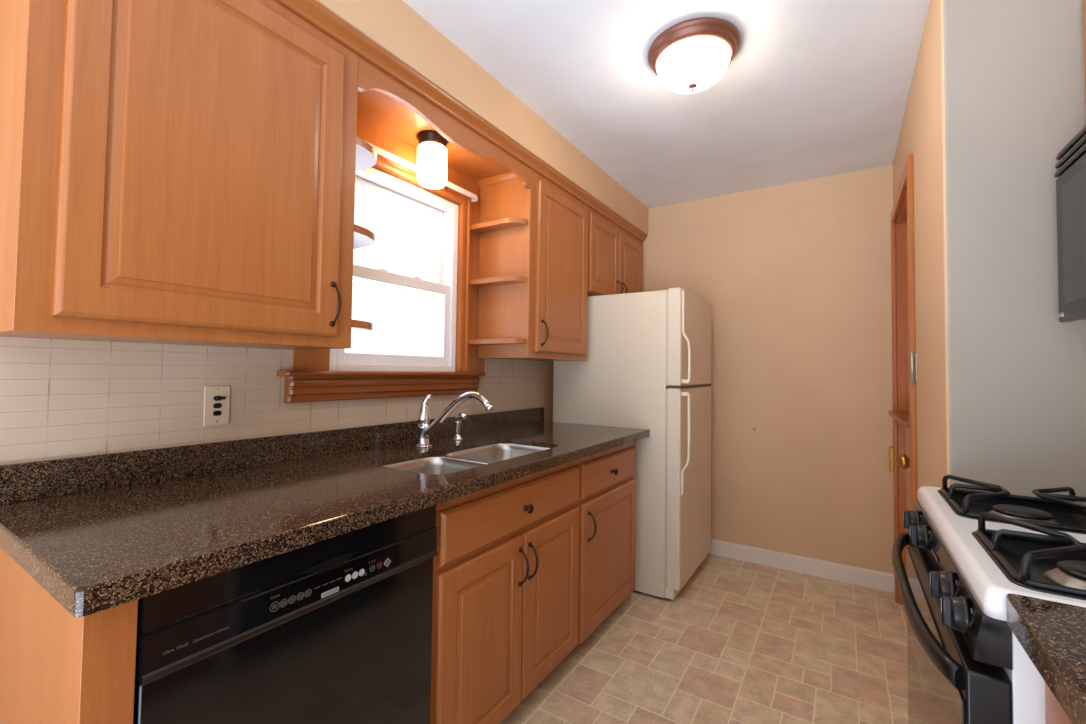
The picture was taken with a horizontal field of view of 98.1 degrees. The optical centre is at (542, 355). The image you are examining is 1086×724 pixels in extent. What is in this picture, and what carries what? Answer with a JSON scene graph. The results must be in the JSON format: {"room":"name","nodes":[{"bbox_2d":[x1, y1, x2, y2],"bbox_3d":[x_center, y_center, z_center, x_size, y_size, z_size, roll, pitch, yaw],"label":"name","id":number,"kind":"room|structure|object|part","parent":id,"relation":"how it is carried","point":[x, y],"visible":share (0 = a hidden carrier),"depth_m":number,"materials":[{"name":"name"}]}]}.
{"room":"kitchen","nodes":[
{"label":"kitchen","id":0,"kind":"room"},
{"bbox_2d":[0,123,553,464],"bbox_3d":[-0.785,0.050,1.843,0.126,2.450,4.462,0,-2,33],"label":"wall","id":1,"kind":"structure","parent":0,"point":[60,398],"depth_m":1.30,"materials":[{"name":"beige tile"}]},
{"bbox_2d":[0,0,376,349],"bbox_3d":[-0.840,-0.495,1.293,0.378,0.928,0.840,0,-2,33],"label":"upper cabinet","id":2,"kind":"object","parent":1,"relation":"attached to","point":[179,172],"visible":1,"depth_m":1.05,"materials":[{"name":"brown wood"}]},
{"bbox_3d":[-0.595,-0.150,1.358,0.039,0.132,0.017,0,-2,33],"label":"handle","id":3,"kind":"part","parent":2,"relation":"part of","materials":[{"name":"brown metal"}]},
{"bbox_2d":[351,320,372,331],"bbox_3d":[-0.686,-0.098,1.593,0.303,0.024,0.142,0,-2,33],"label":"shelf","id":4,"kind":"object","parent":2,"relation":"attached to","point":[356,325],"depth_m":1.51,"materials":[{"name":"brown wood"}]},
{"bbox_2d":[353,224,374,248],"bbox_3d":[-0.682,-0.396,1.602,0.303,0.024,0.142,0,-2,33],"label":"shelf","id":5,"kind":"object","parent":2,"relation":"attached to","point":[363,237],"depth_m":1.54,"materials":[{"name":"brown wood"}]},
{"bbox_2d":[355,136,376,171],"bbox_3d":[-0.678,-0.673,1.611,0.303,0.024,0.142,0,-2,33],"label":"shelf","id":6,"kind":"object","parent":2,"relation":"attached to","point":[366,155],"depth_m":1.56,"materials":[{"name":"brown wood"}]},
{"bbox_2d":[203,386,229,425],"bbox_3d":[-0.975,0.150,1.413,0.014,0.118,0.068,0,-2,33],"label":"wall outlet","id":7,"kind":"object","parent":1,"relation":"attached to","point":[216,398],"visible":1,"depth_m":1.41,"materials":[{"name":"beige plastic"}]},
{"bbox_2d":[213,411,221,415],"bbox_3d":[-0.976,0.172,1.413,0.003,0.015,0.022,0,-2,33],"label":"receptacle","id":8,"kind":"object","parent":7,"relation":"attached to","point":[215,413],"depth_m":1.41,"materials":[{"name":"black plastic"}]},
{"bbox_2d":[213,403,221,407],"bbox_3d":[-0.976,0.150,1.413,0.003,0.015,0.022,0,-2,33],"label":"receptacle","id":9,"kind":"object","parent":7,"relation":"attached to","point":[215,405],"depth_m":1.41,"materials":[{"name":"black plastic"}]},
{"bbox_2d":[214,396,225,400],"bbox_3d":[-0.971,0.128,1.415,0.009,0.015,0.029,0,-2,33],"label":"toggle switch","id":10,"kind":"object","parent":7,"relation":"attached to","point":[216,398],"depth_m":1.41,"materials":[{"name":"black plastic"}]},
{"bbox_2d":[277,370,485,402],"bbox_3d":[-0.588,0.119,1.978,0.071,0.108,1.016,0,-2,33],"label":"windowsill","id":11,"kind":"object","parent":1,"relation":"attached to","point":[299,386],"visible":0.94,"depth_m":1.84,"materials":[{"name":"brown wood"}]},
{"bbox_2d":[293,116,484,371],"bbox_3d":[-0.577,-0.426,2.057,0.010,0.990,1.016,0,-2,33],"label":"window frame","id":12,"kind":"structure","parent":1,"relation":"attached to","point":[306,359],"depth_m":2.26,"materials":[{"name":"brown wood"}]},
{"bbox_2d":[362,139,477,201],"bbox_3d":[-0.568,-0.802,2.021,0.048,0.024,0.857,0,-2,33],"label":"curtain rod","id":13,"kind":"object","parent":12,"relation":"attached to","point":[474,198],"visible":0.43,"depth_m":1.99,"materials":[{"name":"white metal"}]},
{"bbox_2d":[329,167,457,371],"bbox_3d":[-0.650,-0.342,2.054,0.119,0.821,0.670,0,-2,33],"label":"window","id":14,"kind":"structure","parent":1,"relation":"in","point":[443,287],"depth_m":2.15,"materials":[{"name":"white plastic"}]},
{"bbox_3d":[-0.626,-0.155,2.031,0.034,0.387,0.602,0,-2,33],"label":"sash","id":15,"kind":"part","parent":14,"relation":"part of","materials":[{"name":"white plastic"}]},
{"bbox_3d":[-0.663,-0.507,2.068,0.035,0.422,0.602,0,-2,33],"label":"sash","id":16,"kind":"part","parent":14,"relation":"part of","materials":[{"name":"white plastic"}]},
{"bbox_2d":[374,154,470,370],"bbox_3d":[-0.570,-0.378,2.043,0.018,0.886,0.740,0,-2,33],"label":"trim","id":17,"kind":"structure","parent":1,"relation":"attached to","point":[385,164],"depth_m":2.30,"materials":[{"name":"brown wood"}]},
{"bbox_2d":[468,169,588,360],"bbox_3d":[-0.030,-0.444,2.557,0.374,0.928,0.692,0,-2,33],"label":"upper cabinet","id":18,"kind":"object","parent":1,"relation":"attached to","point":[532,283],"visible":0.99,"depth_m":2.37,"materials":[{"name":"brown wood"}]},
{"bbox_2d":[468,338,525,344],"bbox_3d":[-0.230,-0.069,2.306,0.303,0.024,0.079,0,-2,33],"label":"shelf","id":19,"kind":"object","parent":18,"relation":"attached to","point":[480,341],"depth_m":2.27,"materials":[{"name":"brown wood"}]},
{"bbox_2d":[469,276,526,286],"bbox_3d":[-0.226,-0.367,2.315,0.303,0.024,0.079,0,-2,33],"label":"shelf","id":20,"kind":"object","parent":18,"relation":"attached to","point":[501,281],"depth_m":2.29,"materials":[{"name":"brown wood"}]},
{"bbox_2d":[470,218,527,233],"bbox_3d":[-0.222,-0.645,2.324,0.303,0.024,0.079,0,-2,33],"label":"shelf","id":21,"kind":"object","parent":18,"relation":"attached to","point":[505,225],"depth_m":2.31,"materials":[{"name":"brown wood"}]},
{"bbox_3d":[0.012,-0.112,2.307,0.039,0.132,0.017,0,-2,33],"label":"handle","id":22,"kind":"part","parent":18,"relation":"part of","materials":[{"name":"brown metal"}]},
{"bbox_3d":[0.112,-0.434,2.522,0.020,0.846,0.522,0,-2,33],"label":"door","id":23,"kind":"part","parent":18,"relation":"part of","materials":[{"name":"brown wood"}]},
{"bbox_2d":[588,207,642,295],"bbox_3d":[0.396,-0.619,3.234,0.384,0.525,0.893,0,-2,33],"label":"upper cabinet","id":24,"kind":"object","parent":1,"relation":"attached to","point":[615,256],"visible":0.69,"depth_m":3.02,"materials":[{"name":"brown wood"}]},
{"bbox_3d":[0.388,-0.607,2.954,0.020,0.466,0.412,0,-2,33],"label":"door","id":25,"kind":"part","parent":24,"relation":"part of","materials":[{"name":"brown wood"}]},
{"bbox_3d":[0.618,-0.593,3.315,0.020,0.466,0.416,0,-2,33],"label":"door","id":26,"kind":"part","parent":24,"relation":"part of","materials":[{"name":"brown wood"}]},
{"bbox_2d":[315,0,647,234],"bbox_3d":[-0.567,-1.076,1.749,0.367,0.200,4.462,0,-2,33],"label":"wall","id":27,"kind":"structure","parent":0,"point":[393,25],"depth_m":1.88,"materials":[{"name":"beige paint"}]},
{"bbox_2d":[357,90,510,179],"bbox_3d":[-0.458,-0.945,1.966,0.294,0.044,0.957,0,-2,33],"label":"board","id":28,"kind":"object","parent":27,"relation":"attached to","point":[383,111],"visible":0.29,"depth_m":1.90,"materials":[{"name":"brown wood"}]},
{"bbox_2d":[417,130,448,188],"bbox_3d":[-0.468,-0.818,1.992,0.134,0.207,0.134,0,-2,33],"label":"lamp","id":29,"kind":"object","parent":28,"relation":"hanging from","point":[432,152],"visible":0.97,"depth_m":1.94,"materials":[{"name":"white glass"}]},
{"bbox_2d":[358,56,530,188],"bbox_3d":[-0.326,-0.878,1.878,0.020,0.111,0.957,0,-2,33],"label":"valance","id":30,"kind":"object","parent":28,"relation":"attached to","point":[370,77],"visible":0.91,"depth_m":1.77,"materials":[{"name":"brown wood"}]},
{"bbox_2d":[276,0,646,241],"bbox_3d":[-0.218,-0.931,2.291,0.350,0.047,3.161,0,-2,33],"label":"crown molding","id":31,"kind":"structure","parent":27,"relation":"attached to","point":[311,11],"depth_m":1.70,"materials":[{"name":"brown wood"}]},
{"bbox_2d":[403,0,929,208],"bbox_3d":[0.349,-1.230,1.241,2.700,0.100,4.582,0,-2,33],"label":"ceiling","id":32,"kind":"structure","parent":0,"point":[811,89],"depth_m":1.99,"materials":[{"name":"white paint"}]},
{"bbox_2d":[648,17,740,93],"bbox_3d":[0.565,-1.076,1.777,0.334,0.168,0.334,0,-2,33],"label":"ceiling light","id":33,"kind":"object","parent":32,"relation":"attached to","point":[691,55],"visible":1,"depth_m":1.69,"materials":[{"name":"white glass"}]},
{"bbox_2d":[500,553,907,723],"bbox_3d":[0.315,1.318,1.160,2.700,0.101,4.582,0,-2,33],"label":"floor","id":34,"kind":"structure","parent":0,"point":[741,642],"depth_m":2.02,"materials":[{"name":"beige tile"}]},
{"bbox_2d":[0,547,137,723],"bbox_3d":[-0.935,0.805,0.879,0.648,0.874,0.064,0,-2,33],"label":"end panel","id":35,"kind":"object","parent":34,"relation":"on","point":[57,667],"visible":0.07,"depth_m":0.75,"materials":[{"name":"brown wood"}]},
{"bbox_2d":[133,505,437,723],"bbox_3d":[-0.714,0.820,1.156,0.616,0.867,0.632,0,-2,33],"label":"dishwasher","id":36,"kind":"object","parent":34,"relation":"on","point":[338,629],"visible":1,"depth_m":0.96,"materials":[{"name":"black plastic"}]},
{"bbox_3d":[-0.443,0.484,1.027,0.003,0.054,0.320,0,-2,33],"label":"button panel","id":37,"kind":"part","parent":36,"relation":"part of","materials":[{"name":"black plastic"}]},
{"bbox_2d":[430,456,578,723],"bbox_3d":[-0.317,0.841,1.783,0.669,0.874,0.850,0,-2,33],"label":"base cabinet","id":38,"kind":"object","parent":34,"relation":"on","point":[506,564],"visible":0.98,"depth_m":1.53,"materials":[{"name":"brown wood"}]},
{"bbox_2d":[0,407,649,616],"bbox_3d":[-0.326,0.342,1.800,0.700,0.124,2.277,0,-2,33],"label":"countertop","id":39,"kind":"structure","parent":38,"relation":"on","point":[101,532],"depth_m":1.12,"materials":[{"name":"brown stone"}]},
{"bbox_2d":[414,391,493,446],"bbox_3d":[-0.350,0.250,1.836,0.392,0.231,0.072,0,-2,33],"label":"faucet","id":40,"kind":"object","parent":39,"relation":"on","point":[425,429],"visible":1,"depth_m":1.88,"materials":[{"name":"silver metal"}]},
{"bbox_3d":[-0.483,0.216,1.922,0.055,0.117,0.051,0,-2,33],"label":"lever","id":41,"kind":"part","parent":40,"relation":"part of","materials":[{"name":"silver metal"}]},
{"bbox_2d":[452,413,467,439],"bbox_3d":[-0.372,0.314,2.107,0.071,0.120,0.048,0,-2,33],"label":"sprayer","id":42,"kind":"object","parent":39,"relation":"on","point":[461,416],"visible":1,"depth_m":2.10,"materials":[{"name":"silver metal"}]},
{"bbox_2d":[383,443,549,473],"bbox_3d":[-0.249,0.471,1.773,0.375,0.170,0.780,0,-2,33],"label":"sink","id":43,"kind":"object","parent":39,"relation":"in","point":[461,460],"visible":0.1,"depth_m":1.80,"materials":[{"name":"silver metal"}]},
{"bbox_2d":[383,455,490,473],"bbox_3d":[-0.366,0.464,1.590,0.375,0.170,0.344,0,-2,33],"label":"basin","id":44,"kind":"object","parent":43,"relation":"in","point":[437,464],"depth_m":1.75,"materials":[{"name":"silver metal"}]},
{"bbox_2d":[438,443,549,462],"bbox_3d":[-0.156,0.477,1.918,0.375,0.170,0.435,0,-2,33],"label":"basin","id":45,"kind":"object","parent":43,"relation":"in","point":[492,453],"depth_m":2.07,"materials":[{"name":"silver metal"}]},
{"bbox_3d":[-0.184,0.898,1.460,0.020,0.570,0.398,0,-2,33],"label":"door","id":46,"kind":"part","parent":38,"relation":"part of","materials":[{"name":"brown wood"}]},
{"bbox_3d":[-0.067,0.525,1.647,0.020,0.151,0.804,0,-2,33],"label":"false drawer","id":47,"kind":"part","parent":38,"relation":"part of","materials":[{"name":"brown wood"}]},
{"bbox_3d":[-0.063,0.719,1.597,0.039,0.132,0.017,0,-2,33],"label":"handle","id":48,"kind":"part","parent":38,"relation":"part of","materials":[{"name":"brown metal"}]},
{"bbox_3d":[-0.049,0.528,1.628,0.031,0.032,0.032,0,-2,33],"label":"knob","id":49,"kind":"part","parent":38,"relation":"part of","materials":[{"name":"brown metal"}]},
{"bbox_3d":[-0.032,0.721,1.645,0.039,0.132,0.017,0,-2,33],"label":"handle","id":50,"kind":"part","parent":38,"relation":"part of","materials":[{"name":"brown metal"}]},
{"bbox_3d":[0.036,0.912,1.804,0.020,0.570,0.402,0,-2,33],"label":"door","id":51,"kind":"part","parent":38,"relation":"part of","materials":[{"name":"brown wood"}]},
{"bbox_2d":[578,442,635,643],"bbox_3d":[0.082,0.866,2.407,0.669,0.874,0.630,0,-2,33],"label":"base cabinet","id":52,"kind":"object","parent":34,"relation":"on","point":[607,483],"visible":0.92,"depth_m":2.19,"materials":[{"name":"brown wood"}]},
{"bbox_3d":[0.213,0.738,2.029,0.039,0.132,0.017,0,-2,33],"label":"handle","id":53,"kind":"part","parent":52,"relation":"part of","materials":[{"name":"brown metal"}]},
{"bbox_3d":[0.326,0.549,2.262,0.020,0.151,0.603,0,-2,33],"label":"drawer","id":54,"kind":"part","parent":52,"relation":"part of","materials":[{"name":"brown wood"}]},
{"bbox_3d":[0.342,0.550,2.239,0.031,0.032,0.032,0,-2,33],"label":"knob","id":55,"kind":"part","parent":52,"relation":"part of","materials":[{"name":"brown metal"}]},
{"bbox_2d":[553,287,711,599],"bbox_3d":[0.601,0.487,2.995,0.841,1.683,0.701,0,-2,33],"label":"refrigerator","id":56,"kind":"object","parent":34,"relation":"on","point":[647,365],"visible":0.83,"depth_m":2.63,"materials":[{"name":"beige metal"}]},
{"bbox_3d":[0.762,0.468,2.511,0.048,0.547,0.022,0,-2,33],"label":"handle","id":57,"kind":"part","parent":56,"relation":"part of","materials":[{"name":"beige plastic"}]},
{"bbox_3d":[0.770,-0.101,2.530,0.048,0.495,0.022,0,-2,33],"label":"handle","id":58,"kind":"part","parent":56,"relation":"part of","materials":[{"name":"beige plastic"}]},
{"bbox_3d":[0.886,0.719,2.803,0.070,1.062,0.701,0,-2,33],"label":"door","id":59,"kind":"part","parent":56,"relation":"part of","materials":[{"name":"beige metal"}]},
{"bbox_3d":[0.897,-0.092,2.829,0.070,0.528,0.701,0,-2,33],"label":"freezer door","id":60,"kind":"part","parent":56,"relation":"part of","materials":[{"name":"beige metal"}]},
{"bbox_3d":[0.888,0.179,2.808,0.061,0.015,0.667,0,-2,33],"label":"door gap trim","id":61,"kind":"part","parent":56,"relation":"part of","materials":[{"name":"brown"}]},
{"bbox_2d":[893,475,1085,723],"bbox_3d":[1.116,0.788,0.851,0.756,0.961,0.786,0,-2,33],"label":"gas range","id":62,"kind":"object","parent":34,"relation":"on","point":[967,550],"visible":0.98,"depth_m":0.84,"materials":[{"name":"white metal"}]},
{"bbox_3d":[0.996,0.445,1.275,0.032,0.058,0.058,0,-2,33],"label":"knob","id":63,"kind":"part","parent":62,"relation":"part of","materials":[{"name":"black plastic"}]},
{"bbox_3d":[0.916,0.440,1.149,0.032,0.058,0.058,0,-2,33],"label":"knob","id":64,"kind":"part","parent":62,"relation":"part of","materials":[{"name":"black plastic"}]},
{"bbox_3d":[0.825,0.509,1.048,0.056,0.034,0.753,0,-2,33],"label":"handle","id":65,"kind":"part","parent":62,"relation":"part of","materials":[{"name":"black plastic"}]},
{"bbox_3d":[0.839,0.793,1.027,0.003,0.515,0.762,0,-2,33],"label":"door glass","id":66,"kind":"part","parent":62,"relation":"part of","materials":[{"name":"black glass"}]},
{"bbox_3d":[0.743,0.429,0.879,0.032,0.058,0.058,0,-2,33],"label":"knob","id":67,"kind":"part","parent":62,"relation":"part of","materials":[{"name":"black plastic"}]},
{"bbox_3d":[0.679,0.425,0.778,0.032,0.058,0.058,0,-2,33],"label":"knob","id":68,"kind":"part","parent":62,"relation":"part of","materials":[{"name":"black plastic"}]},
{"bbox_3d":[0.862,0.775,1.014,0.051,0.582,0.784,0,-2,33],"label":"oven door","id":69,"kind":"part","parent":62,"relation":"part of","materials":[{"name":"black glass"}]},
{"bbox_3d":[0.870,0.433,1.022,0.043,0.068,0.782,0,-2,33],"label":"control panel","id":70,"kind":"part","parent":62,"relation":"part of","materials":[{"name":"black plastic"}]},
{"bbox_2d":[917,475,1085,620],"bbox_3d":[1.153,0.352,0.845,0.682,0.089,0.786,0,-2,33],"label":"cooktop","id":71,"kind":"object","parent":62,"relation":"in","point":[996,543],"depth_m":0.89,"materials":[{"name":"white metal"}]},
{"bbox_2d":[1045,682,1071,723],"bbox_3d":[0.659,0.799,0.049,0.674,0.874,1.046,0,-2,33],"label":"base cabinet","id":72,"kind":"object","parent":34,"relation":"on","point":[1054,713],"visible":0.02,"depth_m":0.61,"materials":[{"name":"brown wood"}]},
{"bbox_2d":[1006,594,1085,723],"bbox_3d":[0.666,0.342,0.058,0.669,0.040,1.058,0,-2,33],"label":"countertop","id":73,"kind":"structure","parent":72,"relation":"on","point":[1052,634],"depth_m":0.57,"materials":[{"name":"brown stone"}]},
{"bbox_2d":[642,165,893,573],"bbox_3d":[1.533,0.119,3.079,2.700,2.450,0.120,0,-2,33],"label":"wall","id":74,"kind":"structure","parent":0,"point":[795,277],"depth_m":2.97,"materials":[{"name":"beige paint"}]},
{"bbox_2d":[709,539,893,592],"bbox_3d":[1.229,1.293,3.147,1.820,0.100,0.014,0,-2,33],"label":"baseboard","id":75,"kind":"structure","parent":74,"relation":"attached to","point":[883,581],"depth_m":2.89,"materials":[{"name":"white paint"}]},
{"bbox_2d":[893,0,1085,503],"bbox_3d":[1.842,0.085,1.854,0.620,2.450,1.613,0,-2,33],"label":"wall","id":76,"kind":"structure","parent":0,"point":[997,91],"depth_m":1.29,"materials":[{"name":"beige paint"}]},
{"bbox_2d":[889,153,916,604],"bbox_3d":[1.746,0.252,2.221,0.159,2.137,0.903,0,-2,33],"label":"door","id":77,"kind":"structure","parent":76,"relation":"in","point":[903,453],"depth_m":2.54,"materials":[{"name":"brown wood"}]},
{"bbox_2d":[889,410,908,426],"bbox_3d":[1.745,0.297,2.245,0.112,0.024,0.708,0,-2,33],"label":"shelf","id":78,"kind":"object","parent":77,"relation":"attached to","point":[901,416],"depth_m":2.24,"materials":[{"name":"brown wood"}]},
{"bbox_3d":[1.573,0.457,2.022,0.079,0.064,0.064,0,-2,33],"label":"knob","id":79,"kind":"part","parent":77,"relation":"part of","materials":[{"name":"gold metal"}]},
{"bbox_2d":[1083,0,1085,101],"bbox_3d":[1.299,-0.744,0.796,0.382,0.405,0.800,0,-2,33],"label":"upper cabinet","id":80,"kind":"object","parent":76,"relation":"attached to","point":[1084,1],"visible":1,"depth_m":1.19,"materials":[{"name":"brown wood"}]},
{"bbox_2d":[1054,125,1085,321],"bbox_3d":[1.276,-0.319,0.778,0.402,0.442,0.762,0,-2,33],"label":"microwave","id":81,"kind":"object","parent":80,"relation":"attached to","point":[1071,182],"visible":1,"depth_m":1.12,"materials":[{"name":"grey metal"}]}
]}

